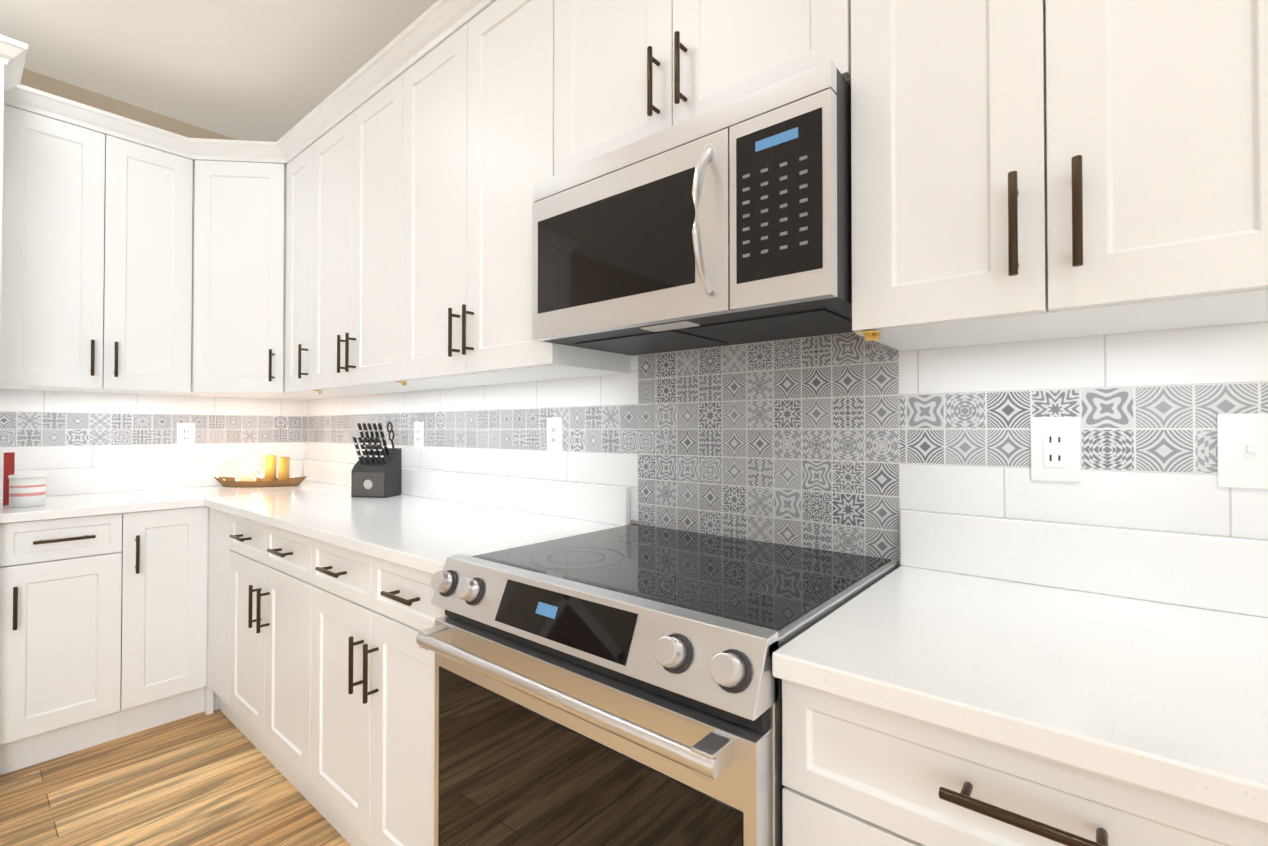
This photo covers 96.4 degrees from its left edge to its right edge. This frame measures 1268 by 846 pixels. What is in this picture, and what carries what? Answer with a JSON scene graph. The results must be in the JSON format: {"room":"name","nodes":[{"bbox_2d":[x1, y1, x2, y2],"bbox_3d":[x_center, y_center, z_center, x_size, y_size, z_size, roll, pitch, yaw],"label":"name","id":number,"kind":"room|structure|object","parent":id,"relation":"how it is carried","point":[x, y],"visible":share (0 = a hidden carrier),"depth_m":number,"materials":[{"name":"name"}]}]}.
{"room":"kitchen","nodes":[
{"label":"kitchen","id":0,"kind":"room"},
{"bbox_2d":[20,68,235,139],"bbox_3d":[-3.531,-0.150,1.385,0.150,2.740,5.000,-1,-1,40],"label":"wall","id":1,"kind":"structure","parent":0,"point":[44,83],"depth_m":2.63,"materials":[{"name":"beige paint"}]},
{"bbox_2d":[0,35,27,90],"bbox_3d":[-2.698,-1.252,1.713,0.712,0.073,1.142,-1,-1,40],"label":"crown molding","id":2,"kind":"structure","parent":1,"relation":"attached to","point":[13,52],"depth_m":1.93,"materials":[{"name":"white paint"}]},
{"bbox_2d":[0,105,192,394],"bbox_3d":[-2.315,-0.682,2.451,0.353,1.083,0.593,-1,-1,40],"label":"upper cabinet","id":3,"kind":"object","parent":1,"relation":"attached to","point":[96,289],"visible":0.98,"depth_m":2.34,"materials":[{"name":"white paint"}]},
{"bbox_2d":[0,442,305,470],"bbox_3d":[-2.264,0.204,2.790,0.008,0.200,1.199,-1,-1,40],"label":"wall tile","id":4,"kind":"structure","parent":1,"relation":"attached to","point":[42,457],"depth_m":2.69,"materials":[{"name":"white tile"}]},
{"bbox_2d":[0,411,306,446],"bbox_3d":[-2.264,0.031,2.792,0.008,0.147,1.199,-1,-1,40],"label":"tile band","id":5,"kind":"object","parent":1,"relation":"attached to","point":[22,429],"visible":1,"depth_m":2.67,"materials":[{"name":"grey tile"}]},
{"bbox_2d":[177,423,194,446],"bbox_3d":[-2.230,0.059,2.821,0.008,0.118,0.072,-1,-1,40],"label":"electrical outlet","id":6,"kind":"object","parent":5,"relation":"attached to","point":[185,434],"visible":1,"depth_m":2.82,"materials":[{"name":"white plastic"}]},
{"bbox_2d":[0,389,306,415],"bbox_3d":[-2.264,-0.143,2.794,0.008,0.200,1.199,-1,-1,40],"label":"wall tile","id":7,"kind":"structure","parent":1,"relation":"attached to","point":[15,400],"depth_m":2.69,"materials":[{"name":"white tile"}]},
{"bbox_2d":[178,160,348,399],"bbox_3d":[-1.839,-0.678,2.834,0.600,1.083,0.600,-1,-1,40],"label":"upper cabinet","id":8,"kind":"object","parent":1,"relation":"attached to","point":[238,321],"visible":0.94,"depth_m":2.61,"materials":[{"name":"white paint"}]},
{"bbox_2d":[0,709,350,845],"bbox_3d":[-0.621,1.242,-1.035,7.700,0.100,5.300,-1,-1,40],"label":"floor","id":9,"kind":"structure","parent":0,"point":[216,778],"depth_m":1.85,"materials":[{"name":"brown wood"}]},
{"bbox_2d":[0,63,3,361],"bbox_3d":[-2.718,-0.004,1.716,0.660,2.455,1.038,-1,-1,40],"label":"surround panel","id":10,"kind":"object","parent":9,"relation":"on","point":[1,121],"visible":1,"depth_m":1.91,"materials":[{"name":"white paint"}]},
{"bbox_2d":[0,513,121,774],"bbox_3d":[-2.292,0.787,2.239,0.638,0.883,0.320,-1,-1,40],"label":"base cabinet","id":11,"kind":"object","parent":9,"relation":"on","point":[60,628],"visible":0.94,"depth_m":2.06,"materials":[{"name":"white paint"}]},
{"bbox_2d":[118,506,207,737],"bbox_3d":[-2.103,0.790,2.467,0.638,0.883,0.273,-1,-1,40],"label":"base cabinet","id":12,"kind":"object","parent":9,"relation":"on","point":[164,589],"visible":0.85,"depth_m":2.29,"materials":[{"name":"white paint"}]},
{"bbox_2d":[204,507,220,714],"bbox_3d":[-1.839,0.794,2.816,0.602,0.883,0.602,-1,-1,40],"label":"base cabinet","id":13,"kind":"object","parent":9,"relation":"on","point":[212,700],"visible":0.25,"depth_m":2.40,"materials":[{"name":"white paint"}]},
{"bbox_2d":[208,508,241,731],"bbox_3d":[-1.499,0.791,2.537,0.278,0.883,0.600,-1,-1,40],"label":"cabinet filler","id":14,"kind":"object","parent":9,"relation":"on","point":[219,603],"visible":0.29,"depth_m":2.30,"materials":[{"name":"white paint"}]},
{"bbox_2d":[229,514,324,817],"bbox_3d":[-1.104,0.787,2.186,0.778,0.883,0.638,-1,-1,40],"label":"base cabinet","id":15,"kind":"object","parent":9,"relation":"on","point":[270,648],"visible":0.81,"depth_m":1.93,"materials":[{"name":"white paint"}]},
{"bbox_2d":[0,459,629,574],"bbox_3d":[-1.325,0.269,2.013,2.424,0.149,1.195,-1,-1,40],"label":"countertop","id":16,"kind":"structure","parent":15,"relation":"on","point":[429,521],"depth_m":2.04,"materials":[{"name":"stone"}]},
{"bbox_2d":[3,452,14,471],"bbox_3d":[-2.373,0.212,2.151,0.005,0.200,0.028,-1,-1,40],"label":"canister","id":17,"kind":"object","parent":16,"relation":"on","point":[9,458],"depth_m":2.15,"materials":[{"name":"red"}]},
{"bbox_2d":[3,472,46,507],"bbox_3d":[-2.281,0.253,2.131,0.097,0.118,0.097,0,-1,31],"label":"canister","id":18,"kind":"object","parent":16,"relation":"on","point":[24,490],"depth_m":2.11,"materials":[{"name":"white ceramic"}]},
{"bbox_2d":[214,454,306,486],"bbox_3d":[-1.898,0.238,2.886,0.329,0.164,0.329,-1,-1,40],"label":"decorative tray","id":19,"kind":"object","parent":16,"relation":"on","point":[245,471],"visible":1,"depth_m":2.86,"materials":[{"name":"brown wood"}]},
{"bbox_2d":[351,422,401,497],"bbox_3d":[-1.115,0.155,2.442,0.160,0.321,0.139,0,-1,10],"label":"knife block","id":20,"kind":"object","parent":16,"relation":"on","point":[376,471],"visible":1,"depth_m":2.41,"materials":[{"name":"grey wood"}]},
{"bbox_2d":[310,539,445,845],"bbox_3d":[-0.509,0.781,1.694,0.765,0.883,0.638,-1,-1,40],"label":"base cabinet","id":21,"kind":"object","parent":9,"relation":"on","point":[372,723],"visible":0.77,"depth_m":1.47,"materials":[{"name":"white paint"}]},
{"bbox_2d":[416,524,898,845],"bbox_3d":[0.056,0.751,1.179,0.749,0.932,0.708,-1,-1,40],"label":"range","id":22,"kind":"object","parent":9,"relation":"on","point":[618,686],"visible":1,"depth_m":0.94,"materials":[{"name":"silver metal"}]},
{"bbox_2d":[782,679,1267,845],"bbox_3d":[0.584,0.771,0.791,0.546,0.883,0.638,-1,-1,40],"label":"base cabinet","id":23,"kind":"object","parent":9,"relation":"on","point":[854,773],"visible":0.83,"depth_m":0.63,"materials":[{"name":"white paint"}]},
{"bbox_3d":[1.087,0.767,0.376,0.758,0.883,0.638,-1,-1,40],"label":"base cabinet","id":24,"kind":"object","parent":9,"relation":"on","visible":0},
{"bbox_2d":[772,510,1267,824],"bbox_3d":[0.888,0.253,0.554,1.325,0.149,0.625,-1,-1,40],"label":"countertop","id":25,"kind":"structure","parent":24,"relation":"on","point":[1137,657],"depth_m":0.75,"materials":[{"name":"stone"}]},
{"bbox_2d":[0,0,437,141],"bbox_3d":[-0.621,-1.597,-1.004,7.700,0.100,5.300,-1,-1,40],"label":"ceiling","id":26,"kind":"structure","parent":0,"point":[264,70],"depth_m":2.29,"materials":[{"name":"beige paint"}]},
{"bbox_3d":[0.962,-0.155,1.013,7.550,2.740,0.150,-1,-1,40],"label":"wall","id":27,"kind":"structure","parent":0,"visible":0},
{"bbox_2d":[285,144,376,395],"bbox_3d":[-1.414,-0.680,2.643,0.294,1.083,0.352,-1,-1,40],"label":"upper cabinet","id":28,"kind":"object","parent":27,"relation":"attached to","point":[299,275],"visible":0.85,"depth_m":2.55,"materials":[{"name":"white paint"}]},
{"bbox_2d":[311,74,472,393],"bbox_3d":[-1.007,-0.684,2.307,0.762,1.083,0.352,-1,-1,40],"label":"upper cabinet","id":29,"kind":"object","parent":27,"relation":"attached to","point":[357,251],"visible":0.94,"depth_m":2.16,"materials":[{"name":"white paint"}]},
{"bbox_2d":[306,405,637,453],"bbox_3d":[-0.934,0.027,2.475,2.462,0.147,0.008,-1,-1,40],"label":"band","id":30,"kind":"object","parent":27,"relation":"attached to","point":[608,429],"visible":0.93,"depth_m":2.11,"materials":[{"name":"grey tile"}]},
{"bbox_2d":[414,422,423,448],"bbox_3d":[-0.938,0.054,2.468,0.072,0.118,0.008,-1,-1,40],"label":"outlet","id":31,"kind":"object","parent":30,"relation":"attached to","point":[418,435],"visible":1,"depth_m":2.46,"materials":[{"name":"white plastic"}]},
{"bbox_2d":[547,417,562,452],"bbox_3d":[-0.269,0.040,1.915,0.072,0.118,0.008,-1,-1,40],"label":"outlet","id":32,"kind":"object","parent":30,"relation":"attached to","point":[554,434],"visible":1,"depth_m":1.91,"materials":[{"name":"white plastic"}]},
{"bbox_2d":[306,442,637,520],"bbox_3d":[-0.934,0.201,2.473,2.462,0.200,0.008,-1,-1,40],"label":"wall tiles","id":33,"kind":"structure","parent":27,"relation":"attached to","point":[618,469],"depth_m":2.04,"materials":[{"name":"white tile"}]},
{"bbox_2d":[307,355,637,415],"bbox_3d":[-0.934,-0.146,2.477,2.462,0.200,0.008,-1,-1,40],"label":"wall tile","id":34,"kind":"structure","parent":27,"relation":"attached to","point":[618,389],"depth_m":2.11,"materials":[{"name":"white tile"}]},
{"bbox_2d":[402,0,630,385],"bbox_3d":[-0.417,-0.689,1.820,0.767,1.083,0.352,-1,-1,40],"label":"upper cabinet","id":35,"kind":"object","parent":27,"relation":"attached to","point":[478,126],"visible":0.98,"depth_m":1.68,"materials":[{"name":"white paint"}]},
{"bbox_2d":[4,0,495,164],"bbox_3d":[-0.687,-1.255,1.503,3.489,0.073,1.195,-1,-1,40],"label":"crown molding","id":36,"kind":"structure","parent":35,"relation":"attached to","point":[432,27],"depth_m":2.24,"materials":[{"name":"white paint"}]},
{"bbox_2d":[396,381,406,385],"bbox_3d":[-0.813,-0.139,1.981,0.024,0.013,0.026,-1,-1,40],"label":"mounting clip","id":37,"kind":"object","parent":35,"relation":"attached to","point":[404,383],"depth_m":1.98,"materials":[{"name":"gold metal"}]},
{"bbox_2d":[554,0,850,174],"bbox_3d":[0.171,-0.921,1.337,0.755,0.630,0.352,-1,-1,40],"label":"upper cabinet","id":38,"kind":"object","parent":27,"relation":"attached to","point":[626,72],"visible":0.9,"depth_m":1.23,"materials":[{"name":"white paint"}]},
{"bbox_2d":[532,60,853,355],"bbox_3d":[0.140,-0.398,1.293,0.745,0.391,0.450,-1,-1,40],"label":"over-the-range microwave","id":39,"kind":"object","parent":38,"relation":"attached to","point":[729,223],"visible":1,"depth_m":1.10,"materials":[{"name":"grey metal"}]},
{"bbox_2d":[638,332,900,566],"bbox_3d":[0.296,0.052,1.459,0.728,0.662,0.008,-1,-1,40],"label":"wall tiles","id":40,"kind":"structure","parent":27,"relation":"attached to","point":[794,442],"depth_m":1.40,"materials":[{"name":"grey tile"}]},
{"bbox_2d":[851,0,1267,350],"bbox_3d":[0.674,-0.699,0.918,0.548,1.083,0.352,-1,-1,40],"label":"upper cabinet","id":41,"kind":"object","parent":27,"relation":"attached to","point":[1026,170],"visible":1,"depth_m":0.81,"materials":[{"name":"white paint"}]},
{"bbox_2d":[861,330,879,340],"bbox_3d":[0.407,-0.150,0.974,0.024,0.013,0.026,-1,-1,40],"label":"mounting clip","id":42,"kind":"object","parent":41,"relation":"attached to","point":[872,335],"depth_m":0.98,"materials":[{"name":"gold metal"}]},
{"bbox_2d":[899,382,1267,473],"bbox_3d":[1.120,0.008,0.778,1.410,0.147,0.008,-1,-1,40],"label":"band","id":43,"kind":"object","parent":27,"relation":"attached to","point":[1169,429],"visible":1,"depth_m":1.02,"materials":[{"name":"grey tile"}]},
{"bbox_2d":[1031,417,1079,481],"bbox_3d":[0.779,0.048,1.049,0.072,0.118,0.008,-1,-1,40],"label":"outlet","id":44,"kind":"object","parent":43,"relation":"attached to","point":[1055,448],"visible":1,"depth_m":1.05,"materials":[{"name":"white plastic"}]},
{"bbox_2d":[1217,413,1267,488],"bbox_3d":[0.985,0.044,0.874,0.118,0.118,0.016,-1,-1,40],"label":"double light switch","id":45,"kind":"object","parent":43,"relation":"attached to","point":[1242,450],"visible":1,"depth_m":0.90,"materials":[{"name":"white plastic"}]},
{"bbox_2d":[899,321,1267,394],"bbox_3d":[1.120,-0.165,0.780,1.410,0.200,0.008,-1,-1,40],"label":"wall tile","id":46,"kind":"structure","parent":27,"relation":"attached to","point":[1229,353],"depth_m":1.01,"materials":[{"name":"white tile"}]},
{"bbox_2d":[900,463,1267,539],"bbox_3d":[1.120,0.182,0.776,1.410,0.200,0.008,-1,-1,40],"label":"wall tiles","id":47,"kind":"structure","parent":27,"relation":"attached to","point":[1199,504],"depth_m":1.01,"materials":[{"name":"white tile"}]}
]}

